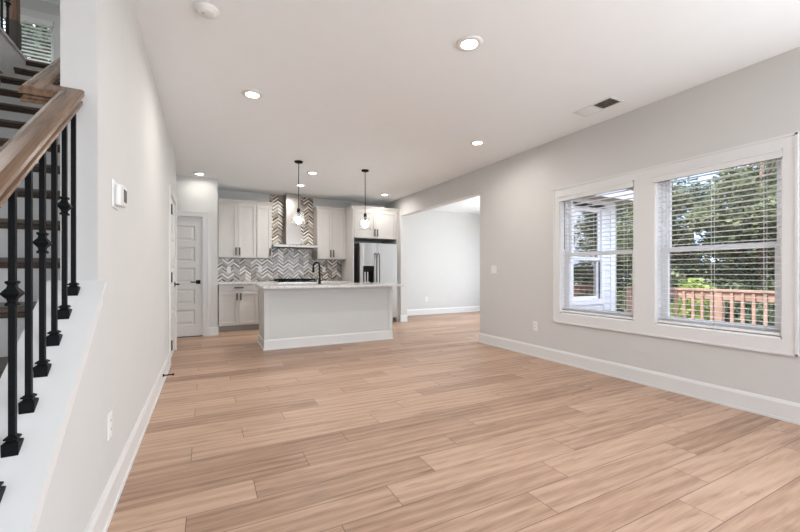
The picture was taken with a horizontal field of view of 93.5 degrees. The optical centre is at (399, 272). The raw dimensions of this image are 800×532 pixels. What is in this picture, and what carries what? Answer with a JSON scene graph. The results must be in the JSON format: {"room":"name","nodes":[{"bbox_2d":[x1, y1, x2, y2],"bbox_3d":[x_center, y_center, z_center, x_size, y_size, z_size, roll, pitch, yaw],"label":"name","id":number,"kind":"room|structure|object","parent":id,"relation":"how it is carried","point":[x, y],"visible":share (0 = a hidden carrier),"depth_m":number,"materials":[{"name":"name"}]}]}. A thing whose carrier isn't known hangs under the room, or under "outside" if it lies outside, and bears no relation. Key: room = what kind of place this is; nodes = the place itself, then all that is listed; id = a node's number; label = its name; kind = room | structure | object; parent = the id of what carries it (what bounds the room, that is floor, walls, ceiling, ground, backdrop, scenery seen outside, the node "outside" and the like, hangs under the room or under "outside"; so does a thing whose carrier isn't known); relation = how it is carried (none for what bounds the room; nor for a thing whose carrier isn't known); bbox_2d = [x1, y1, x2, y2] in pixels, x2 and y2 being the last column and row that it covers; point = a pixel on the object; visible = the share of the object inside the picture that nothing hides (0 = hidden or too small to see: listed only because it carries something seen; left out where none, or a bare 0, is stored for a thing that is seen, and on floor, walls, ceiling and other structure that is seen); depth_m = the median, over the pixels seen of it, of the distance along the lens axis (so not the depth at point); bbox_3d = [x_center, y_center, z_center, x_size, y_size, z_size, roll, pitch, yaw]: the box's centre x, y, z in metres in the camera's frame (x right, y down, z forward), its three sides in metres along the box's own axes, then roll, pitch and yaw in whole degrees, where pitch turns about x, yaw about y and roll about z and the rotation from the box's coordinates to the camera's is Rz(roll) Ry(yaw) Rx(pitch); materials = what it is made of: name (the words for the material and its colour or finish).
{"room":"empty living room","nodes":[
{"label":"empty living room","id":0,"kind":"room"},
{"bbox_2d":[3,0,59,23],"bbox_3d":[-5.996,-3.175,6.083,4.088,2.470,0.100,0,0,-27],"label":"wall","id":1,"kind":"structure","parent":0,"point":[36,5],"depth_m":6.11,"materials":[{"name":"paint"}]},
{"bbox_2d":[3,15,53,61],"bbox_3d":[-6.453,-3.255,5.854,1.665,1.690,0.050,0,0,-27],"label":"window","id":2,"kind":"structure","parent":1,"relation":"in","point":[52,29],"depth_m":6.20,"materials":[{"name":"white plastic"}]},
{"bbox_2d":[3,10,52,63],"bbox_3d":[-6.426,-3.260,5.802,1.645,1.680,0.052,0,0,-27],"label":"window blind","id":3,"kind":"object","parent":2,"relation":"attached to","point":[23,17],"visible":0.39,"depth_m":6.08,"materials":[{"name":"white plastic"}]},
{"bbox_2d":[3,3,59,60],"bbox_3d":[-6.423,-3.270,5.796,1.845,1.900,0.020,0,0,-27],"label":"window frame","id":4,"kind":"structure","parent":1,"relation":"attached to","point":[55,19],"depth_m":6.17,"materials":[{"name":"white paint"}]},
{"bbox_2d":[26,65,42,71],"bbox_3d":[-4.079,-1.800,2.459,3.988,0.280,8.300,0,0,-27],"label":"floor","id":5,"kind":"structure","parent":0,"point":[27,67],"depth_m":3.51,"materials":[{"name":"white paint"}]},
{"bbox_2d":[0,27,26,77],"bbox_3d":[-2.371,-1.798,1.335,0.060,0.335,4.740,0,0,-27],"label":"trim","id":6,"kind":"structure","parent":5,"relation":"attached to","point":[11,56],"depth_m":3.17,"materials":[{"name":"white paint"}]},
{"bbox_2d":[0,0,21,49],"bbox_3d":[-2.362,-2.533,1.317,0.090,1.135,4.500,0,0,-27],"label":"landing railing","id":7,"kind":"object","parent":6,"relation":"on","point":[13,28],"visible":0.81,"depth_m":3.25,"materials":[{"name":"brown wood"}]},
{"bbox_2d":[39,0,59,5],"bbox_3d":[-4.071,-4.460,2.463,4.205,0.100,8.500,0,0,-27],"label":"ceiling","id":8,"kind":"structure","parent":0,"point":[56,2],"depth_m":6.12,"materials":[{"name":"paint"}]},
{"bbox_2d":[36,0,175,531],"bbox_3d":[-2.025,-0.265,2.951,0.117,2.710,5.500,0,0,-27],"label":"wall","id":9,"kind":"structure","parent":0,"point":[122,134],"depth_m":1.77,"materials":[{"name":"paint"}]},
{"bbox_2d":[0,280,105,531],"bbox_3d":[-1.025,0.479,0.991,0.182,0.894,1.140,0,0,-27],"label":"cap","id":10,"kind":"object","parent":9,"relation":"attached to","point":[25,475],"visible":0.88,"depth_m":1.10,"materials":[{"name":"white paint"}]},
{"bbox_2d":[0,57,84,502],"bbox_3d":[-1.658,-0.813,2.042,0.175,3.806,3.854,0,0,-29],"label":"stair railing","id":11,"kind":"object","parent":10,"relation":"on","point":[29,145],"visible":0.95,"depth_m":1.16,"materials":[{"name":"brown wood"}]},
{"bbox_2d":[32,297,102,531],"bbox_3d":[-0.960,0.528,1.024,0.017,0.947,1.140,0,0,-27],"label":"trim","id":12,"kind":"structure","parent":9,"relation":"attached to","point":[101,304],"depth_m":1.12,"materials":[{"name":"white paint"}]},
{"bbox_2d":[107,410,111,440],"bbox_3d":[-1.314,0.693,1.704,0.008,0.115,0.072,0,0,-27],"label":"wall outlet","id":13,"kind":"object","parent":9,"relation":"attached to","point":[109,416],"visible":1,"depth_m":1.69,"materials":[{"name":"white plastic"}]},
{"bbox_2d":[112,179,123,209],"bbox_3d":[-1.355,-0.370,1.808,0.030,0.130,0.125,0,0,-27],"label":"thermostat","id":14,"kind":"object","parent":9,"relation":"attached to","point":[117,189],"visible":1,"depth_m":1.78,"materials":[{"name":"white plastic"}]},
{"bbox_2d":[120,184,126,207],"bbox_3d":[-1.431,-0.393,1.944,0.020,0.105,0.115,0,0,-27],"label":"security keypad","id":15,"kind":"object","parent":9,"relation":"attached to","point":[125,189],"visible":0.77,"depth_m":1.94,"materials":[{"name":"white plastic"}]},
{"bbox_2d":[85,353,170,531],"bbox_3d":[-1.701,1.016,2.471,0.020,0.148,4.310,0,0,-27],"label":"baseboard","id":16,"kind":"structure","parent":9,"relation":"attached to","point":[100,520],"depth_m":1.95,"materials":[{"name":"white paint"}]},
{"bbox_2d":[169,183,176,363],"bbox_3d":[-2.926,0.026,4.859,0.022,2.128,1.053,0,0,-27],"label":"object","id":17,"kind":"structure","parent":9,"relation":"attached to","point":[171,190],"depth_m":4.44,"materials":[{"name":"white paint"}]},
{"bbox_2d":[171,198,179,357],"bbox_3d":[-2.926,0.070,4.854,0.095,2.015,0.880,0,0,-27],"label":"door","id":18,"kind":"structure","parent":9,"relation":"in","point":[173,284],"depth_m":5.03,"materials":[{"name":"paint"}]},
{"bbox_2d":[176,175,217,326],"bbox_3d":[-4.168,-0.265,6.527,1.785,2.710,0.920,0,0,-27],"label":"wall","id":19,"kind":"structure","parent":0,"point":[193,193],"depth_m":6.47,"materials":[{"name":"paint"}]},
{"bbox_2d":[177,216,202,337],"bbox_3d":[-3.707,0.076,6.258,0.759,2.027,0.100,0,0,-27],"label":"door","id":20,"kind":"structure","parent":19,"relation":"in","point":[189,229],"depth_m":6.35,"materials":[{"name":"paint"}]},
{"bbox_2d":[177,210,208,335],"bbox_3d":[-3.723,0.029,6.292,0.932,2.123,0.144,0,0,-27],"label":"door frame","id":21,"kind":"structure","parent":19,"relation":"attached to","point":[205,215],"depth_m":6.43,"materials":[{"name":"white paint"}]},
{"bbox_2d":[209,327,217,335],"bbox_3d":[-3.220,1.016,6.485,0.136,0.148,0.020,0,0,-27],"label":"baseboard","id":22,"kind":"structure","parent":19,"relation":"attached to","point":[213,331],"depth_m":6.48,"materials":[{"name":"white paint"}]},
{"bbox_2d":[218,190,479,309],"bbox_3d":[-0.577,-0.265,9.056,7.155,2.710,0.300,0,0,-27],"label":"wall","id":23,"kind":"structure","parent":0,"point":[443,247],"depth_m":9.91,"materials":[{"name":"paint"}]},
{"bbox_2d":[218,198,256,258],"bbox_3d":[-3.176,-0.838,7.338,0.678,1.115,0.361,0,0,-27],"label":"upper cabinet","id":24,"kind":"object","parent":23,"relation":"attached to","point":[236,217],"visible":1,"depth_m":7.20,"materials":[{"name":"paint"}]},
{"bbox_2d":[255,201,273,258],"bbox_3d":[-2.731,-0.838,7.567,0.320,1.115,0.361,0,0,-27],"label":"upper cabinet","id":25,"kind":"object","parent":23,"relation":"attached to","point":[263,209],"visible":1,"depth_m":7.43,"materials":[{"name":"paint"}]},
{"bbox_2d":[218,194,340,281],"bbox_3d":[-2.455,-0.719,7.918,2.532,1.799,0.008,0,0,-27],"label":"backsplash","id":26,"kind":"structure","parent":23,"relation":"attached to","point":[285,263],"depth_m":7.91,"materials":[{"name":"tile"}]},
{"bbox_2d":[272,193,316,248],"bbox_3d":[-2.201,-1.061,7.779,0.862,1.110,0.464,0,0,-27],"label":"range hood","id":27,"kind":"object","parent":23,"relation":"attached to","point":[291,230],"visible":0.98,"depth_m":7.70,"materials":[{"name":"metal"}]},
{"bbox_2d":[312,206,345,259],"bbox_3d":[-1.541,-0.838,8.177,0.667,1.115,0.361,0,0,-27],"label":"upper cabinet","id":28,"kind":"object","parent":23,"relation":"attached to","point":[329,223],"visible":1,"depth_m":8.05,"materials":[{"name":"paint"}]},
{"bbox_2d":[354,205,396,241],"bbox_3d":[-0.682,-1.060,8.377,0.989,0.670,0.791,0,0,-27],"label":"upper cabinet","id":29,"kind":"object","parent":23,"relation":"attached to","point":[381,222],"visible":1,"depth_m":8.07,"materials":[{"name":"paint"}]},
{"bbox_2d":[407,306,479,315],"bbox_3d":[1.093,1.016,9.936,3.140,0.148,0.020,0,0,-27],"label":"baseboard","id":30,"kind":"structure","parent":23,"relation":"attached to","point":[470,308],"depth_m":9.95,"materials":[{"name":"white paint"}]},
{"bbox_2d":[107,311,799,531],"bbox_3d":[1.043,1.140,3.947,8.700,0.100,10.870,0,0,-27],"label":"floor","id":31,"kind":"structure","parent":0,"point":[430,427],"depth_m":2.31,"materials":[{"name":"brown wood"}]},
{"bbox_2d":[0,60,59,377],"bbox_3d":[-2.199,-0.436,2.078,0.982,3.052,3.906,0,0,-27],"label":"staircase","id":32,"kind":"structure","parent":31,"relation":"on","point":[14,114],"depth_m":1.99,"materials":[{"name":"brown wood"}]},
{"bbox_2d":[218,284,257,331],"bbox_3d":[-3.112,0.655,7.213,0.678,0.870,0.641,0,0,-27],"label":"base cabinet","id":33,"kind":"object","parent":31,"relation":"on","point":[237,303],"visible":0.98,"depth_m":6.95,"materials":[{"name":"paint"}]},
{"bbox_2d":[218,281,277,284],"bbox_3d":[-2.966,0.201,7.289,1.044,0.038,0.638,0,0,-27],"label":"countertop","id":34,"kind":"structure","parent":33,"relation":"on","point":[230,282],"depth_m":7.09,"materials":[{"name":"stone"}]},
{"bbox_2d":[258,292,258,328],"bbox_3d":[-2.656,0.655,7.447,0.344,0.870,0.641,0,0,-27],"label":"base cabinet","id":35,"kind":"object","parent":31,"relation":"on","point":[258,292],"visible":0.02,"depth_m":7.13,"materials":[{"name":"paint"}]},
{"bbox_2d":[274,278,316,283],"bbox_3d":[-2.134,0.591,7.644,0.754,0.918,0.731,0,0,-27],"label":"range","id":36,"kind":"object","parent":31,"relation":"on","point":[281,281],"visible":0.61,"depth_m":7.40,"materials":[{"name":"metal"}]},
{"bbox_2d":[276,280,316,281],"bbox_3d":[-2.155,0.182,7.684,0.750,0.015,0.640,0,0,-27],"label":"cooktop","id":37,"kind":"object","parent":36,"relation":"in","point":[279,280],"depth_m":7.40,"materials":[{"name":"black ceramic"}]},
{"bbox_2d":[257,287,393,350],"bbox_3d":[-1.167,0.656,6.009,2.024,0.868,0.723,0,0,-27],"label":"kitchen island","id":38,"kind":"object","parent":31,"relation":"on","point":[292,317],"visible":0.82,"depth_m":5.65,"materials":[{"name":"paint"}]},
{"bbox_2d":[254,282,403,288],"bbox_3d":[-1.104,0.203,5.891,2.095,0.035,1.050,0,0,-27],"label":"island countertop","id":39,"kind":"structure","parent":38,"relation":"on","point":[303,285],"depth_m":5.58,"materials":[{"name":"stone"}]},
{"bbox_2d":[312,261,325,283],"bbox_3d":[-1.312,0.004,6.045,0.224,0.361,0.090,0,0,7],"label":"kitchen faucet","id":40,"kind":"object","parent":39,"relation":"on","point":[319,278],"visible":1,"depth_m":6.02,"materials":[{"name":"black metal"}]},
{"bbox_2d":[341,205,399,321],"bbox_3d":[-0.682,-0.152,8.386,1.120,2.485,0.774,0,0,-27],"label":"refrigerator surround","id":41,"kind":"object","parent":31,"relation":"on","point":[347,266],"visible":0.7,"depth_m":8.12,"materials":[{"name":"paint"}]},
{"bbox_2d":[354,243,396,320],"bbox_3d":[-0.609,0.235,8.342,0.865,1.710,0.841,0,0,-27],"label":"refrigerator","id":42,"kind":"object","parent":31,"relation":"on","point":[373,262],"visible":0.61,"depth_m":8.04,"materials":[{"name":"metal"}]},
{"bbox_3d":[-1.501,0.655,8.040,0.722,0.870,0.641,0,0,-27],"label":"base cabinet","id":43,"kind":"object","parent":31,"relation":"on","visible":0},
{"bbox_2d":[317,280,350,282],"bbox_3d":[-1.502,0.201,8.040,0.726,0.038,0.638,0,0,-27],"label":"countertop","id":44,"kind":"structure","parent":43,"relation":"on","point":[328,281],"depth_m":7.81,"materials":[{"name":"stone"}]},
{"bbox_2d":[133,0,799,213],"bbox_3d":[1.067,-1.770,4.032,8.820,0.300,11.000,0,0,-27],"label":"ceiling","id":45,"kind":"structure","parent":0,"point":[385,88],"depth_m":3.08,"materials":[{"name":"paint"}]},
{"bbox_2d":[193,172,205,175],"bbox_3d":[-3.289,-1.613,6.169,0.184,0.013,0.184,0,0,-27],"label":"recessed light","id":46,"kind":"object","parent":45,"relation":"in","point":[195,173],"visible":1,"depth_m":6.13,"materials":[{"name":"white plastic"}]},
{"bbox_2d":[194,1,218,18],"bbox_3d":[-1.187,-1.600,2.313,0.136,0.040,0.136,0,0,-27],"label":"smoke detector","id":47,"kind":"object","parent":45,"relation":"attached to","point":[207,10],"visible":1,"depth_m":2.28,"materials":[{"name":"white plastic"}]},
{"bbox_2d":[242,89,262,98],"bbox_3d":[-1.339,-1.613,3.415,0.184,0.013,0.184,0,0,-27],"label":"recessed light","id":48,"kind":"object","parent":45,"relation":"in","point":[249,93],"visible":1,"depth_m":3.40,"materials":[{"name":"white plastic"}]},
{"bbox_2d":[294,160,302,223],"bbox_3d":[-1.480,-1.147,5.490,0.204,0.945,0.204,0,0,-27],"label":"pendant light","id":49,"kind":"object","parent":45,"relation":"hanging from","point":[298,220],"visible":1,"depth_m":5.47,"materials":[{"name":"clear glass"}]},
{"bbox_2d":[307,171,317,174],"bbox_3d":[-1.421,-1.613,6.105,0.184,0.013,0.184,0,0,-27],"label":"recessed light","id":50,"kind":"object","parent":45,"relation":"in","point":[308,172],"visible":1,"depth_m":6.07,"materials":[{"name":"white plastic"}]},
{"bbox_2d":[361,169,368,227],"bbox_3d":[-0.552,-1.147,5.966,0.204,0.945,0.204,0,0,-27],"label":"pendant light","id":51,"kind":"object","parent":45,"relation":"hanging from","point":[365,224],"visible":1,"depth_m":5.94,"materials":[{"name":"clear glass"}]},
{"bbox_2d":[456,35,482,51],"bbox_3d":[0.491,-1.613,2.657,0.184,0.013,0.184,0,0,-27],"label":"recessed light","id":52,"kind":"object","parent":45,"relation":"in","point":[468,43],"visible":1,"depth_m":2.64,"materials":[{"name":"white plastic"}]},
{"bbox_2d":[470,140,484,145],"bbox_3d":[0.966,-1.613,4.688,0.184,0.013,0.184,0,0,-27],"label":"recessed light","id":53,"kind":"object","parent":45,"relation":"in","point":[474,142],"visible":1,"depth_m":4.67,"materials":[{"name":"white plastic"}]},
{"bbox_2d":[573,96,623,116],"bbox_3d":[1.935,-1.615,3.682,0.205,0.009,0.405,0,0,-27],"label":"ceiling vent","id":54,"kind":"object","parent":45,"relation":"in","point":[610,101],"visible":1,"depth_m":3.67,"materials":[{"name":"white plastic"}]},
{"bbox_2d":[571,266,602,309],"bbox_3d":[2.751,-0.015,6.706,3.140,3.210,0.100,0,0,-27],"label":"wall","id":55,"kind":"structure","parent":0,"point":[599,306],"depth_m":7.09,"materials":[{"name":"white"}]},
{"bbox_2d":[571,202,604,305],"bbox_3d":[3.472,-0.340,7.032,0.980,1.880,0.100,0,0,-27],"label":"window","id":56,"kind":"structure","parent":55,"relation":"in","point":[588,273],"depth_m":7.08,"materials":[{"name":"white plastic"}]},
{"bbox_2d":[573,198,614,310],"bbox_3d":[2.801,0.115,6.653,3.140,2.950,0.040,0,0,-27],"label":"board","id":57,"kind":"object","parent":55,"relation":"attached to","point":[612,257],"visible":0.36,"depth_m":7.31,"materials":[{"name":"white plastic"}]},
{"bbox_2d":[602,210,610,310],"bbox_3d":[2.744,0.152,6.633,3.020,2.875,0.025,0,0,-27],"label":"trim","id":58,"kind":"structure","parent":55,"relation":"attached to","point":[607,268],"depth_m":7.29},
{"bbox_2d":[385,47,799,402],"bbox_3d":[2.096,-0.265,4.375,0.155,2.710,10.470,0,0,-27],"label":"wall","id":59,"kind":"structure","parent":0,"point":[759,101],"depth_m":3.97,"materials":[{"name":"paint"}]},
{"bbox_2d":[400,315,407,321],"bbox_3d":[0.087,1.016,8.273,0.169,0.148,0.020,0,0,-27],"label":"baseboard","id":60,"kind":"structure","parent":59,"relation":"attached to","point":[403,318],"depth_m":8.26,"materials":[{"name":"white paint"}]},
{"bbox_2d":[491,265,496,272],"bbox_3d":[1.390,-0.043,5.571,0.009,0.115,0.114,0,0,-27],"label":"light switch","id":61,"kind":"object","parent":59,"relation":"attached to","point":[493,268],"visible":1,"depth_m":5.56,"materials":[{"name":"white plastic"}]},
{"bbox_2d":[533,321,537,330],"bbox_3d":[1.751,0.695,4.869,0.008,0.120,0.072,0,0,-27],"label":"wall outlet","id":62,"kind":"object","parent":59,"relation":"attached to","point":[535,323],"visible":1,"depth_m":4.86,"materials":[{"name":"white plastic"}]},
{"bbox_2d":[560,188,633,321],"bbox_3d":[2.200,-0.224,4.172,0.155,1.433,0.888,0,0,-27],"label":"window","id":63,"kind":"structure","parent":59,"relation":"in","point":[564,271],"depth_m":4.52,"materials":[{"name":"white plastic"}]},
{"bbox_2d":[479,333,799,424],"bbox_3d":[2.823,1.016,2.767,0.020,0.148,6.944,0,0,-27],"label":"baseboard","id":64,"kind":"structure","parent":59,"relation":"attached to","point":[788,411],"depth_m":3.46,"materials":[{"name":"white paint"}]},
{"bbox_2d":[553,132,798,356],"bbox_3d":[2.439,-0.200,3.684,0.176,1.614,2.140,0,0,-27],"label":"window","id":65,"kind":"structure","parent":59,"relation":"in","point":[660,279],"depth_m":3.38,"materials":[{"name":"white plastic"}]},
{"bbox_2d":[557,180,633,318],"bbox_3d":[2.138,-0.221,4.140,0.095,1.385,0.896,0,0,-27],"label":"window blind","id":66,"kind":"object","parent":65,"relation":"attached to","point":[628,184],"visible":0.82,"depth_m":4.09,"materials":[{"name":"white paint"}]},
{"bbox_2d":[652,148,781,335],"bbox_3d":[2.633,-0.221,3.177,0.095,1.385,0.896,0,0,-27],"label":"window blind","id":67,"kind":"object","parent":65,"relation":"attached to","point":[773,154],"visible":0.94,"depth_m":3.12,"materials":[{"name":"white paint"}]},
{"bbox_2d":[584,195,632,204],"bbox_3d":[3.057,-1.385,6.571,3.560,0.050,0.400,0,0,-27],"label":"ceiling","id":68,"kind":"structure","parent":0,"point":[599,197],"depth_m":7.12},
{"bbox_2d":[595,189,632,200],"bbox_3d":[3.168,-1.420,6.387,3.590,0.180,0.030,0,0,-27],"label":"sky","id":69,"kind":"structure","parent":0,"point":[630,191],"depth_m":6.80,"materials":[{"name":"white plastic"}]},
{"bbox_2d":[615,203,615,310],"bbox_3d":[3.354,-0.015,9.101,0.120,3.210,3.810,0,0,-27],"label":"wall","id":70,"kind":"structure","parent":0,"point":[615,203],"depth_m":7.42,"materials":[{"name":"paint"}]},
{"bbox_3d":[4.772,1.230,3.360,3.640,0.040,7.620,0,0,-27],"label":"deck","id":71,"kind":"object","parent":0,"visible":0},
{"bbox_2d":[626,286,774,325],"bbox_3d":[6.302,0.934,4.146,0.140,1.312,7.620,0,0,-27],"label":"deck railing","id":72,"kind":"object","parent":71,"relation":"on","point":[697,293],"visible":0.38,"depth_m":6.16,"materials":[{"name":"brown wood"}]},
{"label":"outside","id":73,"kind":"structure","parent":0,"visible":0},
{"bbox_3d":[14.368,2.640,15.805,80.000,0.100,75.000,0,0,-27],"label":"ground","id":74,"kind":"structure","parent":73,"visible":0},
{"bbox_2d":[3,18,50,63],"bbox_3d":[-10.396,-4.929,9.603,4.627,15.390,5.427,0,0,42],"label":"tree","id":75,"kind":"object","parent":74,"relation":"on","point":[3,18],"visible":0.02,"depth_m":9.95,"materials":[{"name":"green plant"}]},
{"bbox_2d":[616,287,622,310],"bbox_3d":[7.302,1.521,14.541,1.977,2.341,2.181,0,0,-44],"label":"shrub","id":76,"kind":"object","parent":74,"relation":"on","point":[617,298],"visible":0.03,"depth_m":14.05,"materials":[{"name":"green plant"}]},
{"bbox_2d":[616,210,632,311],"bbox_3d":[9.202,-0.859,16.819,3.909,7.103,3.664,0,0,-18],"label":"tree","id":77,"kind":"object","parent":74,"relation":"on","point":[621,282],"visible":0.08,"depth_m":16.27,"materials":[{"name":"green plant"}]},
{"bbox_2d":[616,188,679,280],"bbox_3d":[14.257,-1.800,23.491,5.760,8.987,4.868,0,0,40],"label":"tree","id":78,"kind":"object","parent":74,"relation":"on","point":[630,188],"visible":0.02,"depth_m":24.06,"materials":[{"name":"green plant"}]},
{"bbox_2d":[616,188,696,287],"bbox_3d":[12.380,-1.800,20.323,5.760,8.987,4.868,0,0,9],"label":"tree","id":79,"kind":"object","parent":74,"relation":"on","point":[627,274],"visible":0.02,"depth_m":20.44,"materials":[{"name":"green plant"}]},
{"bbox_2d":[616,180,744,305],"bbox_3d":[9.673,-0.479,14.093,3.915,6.327,4.743,0,0,-31],"label":"tree","id":80,"kind":"object","parent":74,"relation":"on","point":[674,279],"visible":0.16,"depth_m":13.52,"materials":[{"name":"green plant"}]},
{"bbox_2d":[670,277,716,319],"bbox_3d":[8.145,1.406,11.100,2.301,2.572,2.394,0,0,-27],"label":"shrub","id":81,"kind":"object","parent":74,"relation":"on","point":[700,283],"visible":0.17,"depth_m":10.25,"materials":[{"name":"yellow plant"}]},
{"bbox_2d":[630,177,774,288],"bbox_3d":[14.167,-0.922,17.728,5.760,7.190,4.868,0,0,14],"label":"tree","id":82,"kind":"object","parent":74,"relation":"on","point":[688,180],"visible":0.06,"depth_m":17.38,"materials":[{"name":"green plant"}]},
{"bbox_2d":[696,159,776,323],"bbox_3d":[12.059,-0.981,12.806,3.664,7.354,3.909,0,0,20],"label":"tree","id":83,"kind":"object","parent":74,"relation":"on","point":[763,265],"visible":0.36,"depth_m":12.38,"materials":[{"name":"green plant"}]},
{"bbox_2d":[705,282,774,325],"bbox_3d":[9.563,1.483,10.205,2.312,2.417,1.775,0,0,-20],"label":"shrub","id":84,"kind":"object","parent":74,"relation":"on","point":[737,306],"visible":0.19,"depth_m":10.21,"materials":[{"name":"green plant"}]},
{"bbox_2d":[710,162,776,282],"bbox_3d":[15.687,-0.922,16.240,4.868,7.190,5.760,0,0,20],"label":"tree","id":85,"kind":"object","parent":74,"relation":"on","point":[740,259],"visible":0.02,"depth_m":15.33,"materials":[{"name":"green plant"}]},
{"bbox_2d":[749,194,776,285],"bbox_3d":[12.294,-0.564,9.876,4.743,6.504,3.915,0,0,11],"label":"tree","id":86,"kind":"object","parent":74,"relation":"on","point":[771,206],"visible":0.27,"depth_m":10.92,"materials":[{"name":"green plant"}]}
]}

